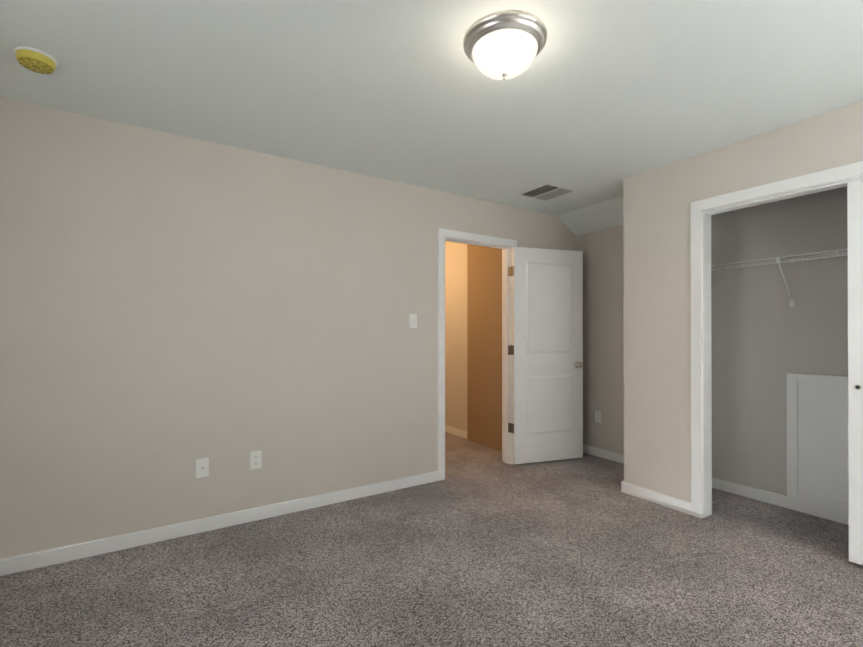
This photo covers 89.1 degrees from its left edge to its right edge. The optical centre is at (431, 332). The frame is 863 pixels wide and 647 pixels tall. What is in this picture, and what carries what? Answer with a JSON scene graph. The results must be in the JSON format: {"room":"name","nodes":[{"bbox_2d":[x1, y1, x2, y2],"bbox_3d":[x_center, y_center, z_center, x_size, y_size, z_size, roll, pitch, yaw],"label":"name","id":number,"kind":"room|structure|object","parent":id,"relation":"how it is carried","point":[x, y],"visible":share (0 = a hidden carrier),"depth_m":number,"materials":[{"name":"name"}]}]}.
{"room":"empty bedroom","nodes":[
{"label":"empty bedroom","id":0,"kind":"room"},
{"bbox_2d":[0,97,575,558],"bbox_3d":[-0.582,0.022,3.347,5.180,2.440,0.115,0,0,-33],"label":"wall","id":1,"kind":"structure","parent":0,"point":[172,307],"depth_m":2.72,"materials":[{"name":"beige paint"}]},
{"bbox_2d":[196,458,208,477],"bbox_3d":[-1.422,0.843,2.726,0.070,0.115,0.015,0,0,-33],"label":"outlet","id":2,"kind":"object","parent":1,"relation":"attached to","point":[202,467],"visible":1,"depth_m":2.73,"materials":[{"name":"white plastic"}]},
{"bbox_2d":[0,471,438,575],"bbox_3d":[-1.274,1.198,2.822,3.167,0.083,0.016,0,0,-33],"label":"baseboard","id":3,"kind":"structure","parent":1,"relation":"attached to","point":[24,562],"depth_m":2.69,"materials":[{"name":"paint"}]},
{"bbox_2d":[250,450,261,469],"bbox_3d":[-1.159,0.843,2.900,0.070,0.115,0.007,0,0,-33],"label":"duplex electrical outlet","id":4,"kind":"object","parent":1,"relation":"attached to","point":[255,459],"visible":1,"depth_m":2.90,"materials":[{"name":"white plastic"}]},
{"bbox_2d":[409,314,416,327],"bbox_3d":[-0.144,-0.093,3.550,0.070,0.115,0.020,0,0,-33],"label":"switch plate","id":5,"kind":"object","parent":1,"relation":"attached to","point":[412,320],"visible":1,"depth_m":3.55,"materials":[{"name":"white plastic"}]},
{"bbox_2d":[438,228,516,480],"bbox_3d":[0.399,0.183,3.979,0.897,2.121,0.141,0,0,-33],"label":"door frame","id":6,"kind":"structure","parent":1,"relation":"attached to","point":[505,245],"depth_m":4.01,"materials":[{"name":"paint"}]},
{"bbox_2d":[508,247,582,463],"bbox_3d":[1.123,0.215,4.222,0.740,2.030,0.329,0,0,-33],"label":"door","id":7,"kind":"structure","parent":1,"relation":"in","point":[545,350],"depth_m":4.19,"materials":[{"name":"white paint"}]},
{"bbox_2d":[0,432,862,646],"bbox_3d":[-0.096,1.289,2.588,5.180,0.100,5.990,0,0,-33],"label":"floor","id":8,"kind":"structure","parent":0,"point":[480,545],"depth_m":2.22,"materials":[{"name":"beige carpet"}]},
{"bbox_2d":[0,0,862,235],"bbox_3d":[-0.096,-1.166,2.597,5.180,0.270,5.990,0,0,-33],"label":"ceiling","id":9,"kind":"structure","parent":0,"point":[595,103],"depth_m":2.10,"materials":[{"name":"white paint"}]},
{"bbox_2d":[13,46,57,73],"bbox_3d":[-1.723,-1.179,1.912,0.144,0.048,0.144,0,0,-33],"label":"smoke detector","id":10,"kind":"object","parent":9,"relation":"attached to","point":[35,60],"visible":1,"depth_m":1.88,"materials":[{"name":"yellow plastic"}]},
{"bbox_2d":[463,10,546,80],"bbox_3d":[0.301,-1.120,1.806,0.342,0.168,0.342,0,0,-33],"label":"flush-mount light","id":11,"kind":"object","parent":9,"relation":"attached to","point":[504,45],"visible":1,"depth_m":1.72,"materials":[{"name":"white glass"}]},
{"bbox_2d":[516,182,577,201],"bbox_3d":[0.980,-1.193,3.743,0.360,0.011,0.360,0,0,-33],"label":"ceiling vent","id":12,"kind":"object","parent":9,"relation":"in","point":[547,191],"visible":1,"depth_m":3.73,"materials":[{"name":"metal"}]},
{"bbox_2d":[445,101,862,501],"bbox_3d":[1.696,0.023,3.744,0.690,2.440,5.755,0,0,-33],"label":"wall","id":13,"kind":"structure","parent":0,"point":[657,330],"depth_m":3.20,"materials":[{"name":"beige paint"}]},
{"bbox_2d":[445,425,466,438],"bbox_3d":[0.157,1.208,5.554,0.016,0.083,1.050,0,0,-33],"label":"baseboard","id":14,"kind":"structure","parent":13,"relation":"attached to","point":[452,430],"depth_m":5.31,"materials":[{"name":"paint"}]},
{"bbox_2d":[621,481,623,492],"bbox_3d":[1.764,1.201,3.592,0.672,0.083,0.016,0,0,-33],"label":"baseboard","id":15,"kind":"structure","parent":13,"relation":"attached to","point":[622,482],"depth_m":3.41,"materials":[{"name":"paint"}]},
{"bbox_2d":[624,482,690,514],"bbox_3d":[1.634,1.200,3.190,0.018,0.083,0.501,0,0,-33],"label":"baseboard","id":16,"kind":"structure","parent":13,"relation":"attached to","point":[665,500],"depth_m":3.17,"materials":[{"name":"paint"}]},
{"bbox_2d":[690,161,862,518],"bbox_3d":[2.266,0.175,2.316,0.128,2.125,1.667,0,0,-33],"label":"trim","id":17,"kind":"structure","parent":13,"relation":"attached to","point":[702,211],"depth_m":2.94,"materials":[{"name":"paint"}]},
{"bbox_2d":[847,180,862,564],"bbox_3d":[2.454,0.203,2.015,0.050,2.027,0.800,0,0,-33],"label":"closet door","id":18,"kind":"structure","parent":13,"relation":"in","point":[855,337],"depth_m":2.32,"materials":[{"name":"white paint"}]},
{"bbox_2d":[576,186,847,495],"bbox_3d":[2.616,0.021,3.059,0.115,2.440,3.835,0,0,-33],"label":"wall","id":19,"kind":"structure","parent":0,"point":[765,337],"depth_m":3.28,"materials":[{"name":"beige paint"}]},
{"bbox_2d":[595,411,600,422],"bbox_3d":[1.673,0.848,4.407,0.007,0.115,0.070,0,0,-33],"label":"duplex electrical outlet","id":20,"kind":"object","parent":19,"relation":"attached to","point":[597,416],"visible":1,"depth_m":4.40,"materials":[{"name":"white plastic"}]},
{"bbox_2d":[583,444,623,463],"bbox_3d":[1.798,1.203,4.208,0.016,0.083,1.014,0,0,-33],"label":"baseboard","id":21,"kind":"structure","parent":19,"relation":"attached to","point":[609,455],"depth_m":4.34,"materials":[{"name":"paint"}]},
{"bbox_2d":[711,249,847,306],"bbox_3d":[2.739,-0.350,2.538,0.245,0.337,2.595,0,0,-33],"label":"wire closet shelf","id":22,"kind":"object","parent":19,"relation":"attached to","point":[779,261],"visible":0.65,"depth_m":3.00,"materials":[{"name":"white metal"}]},
{"bbox_2d":[712,477,848,524],"bbox_3d":[2.836,1.198,2.597,0.016,0.083,2.597,0,0,-33],"label":"baseboard","id":23,"kind":"structure","parent":19,"relation":"attached to","point":[835,515],"depth_m":3.12,"materials":[{"name":"paint"}]},
{"bbox_2d":[786,373,848,512],"bbox_3d":[2.683,0.722,2.832,0.021,0.874,0.635,0,0,-33],"label":"access panel","id":24,"kind":"object","parent":19,"relation":"attached to","point":[817,435],"depth_m":2.96,"materials":[{"name":"paint"}]}
]}

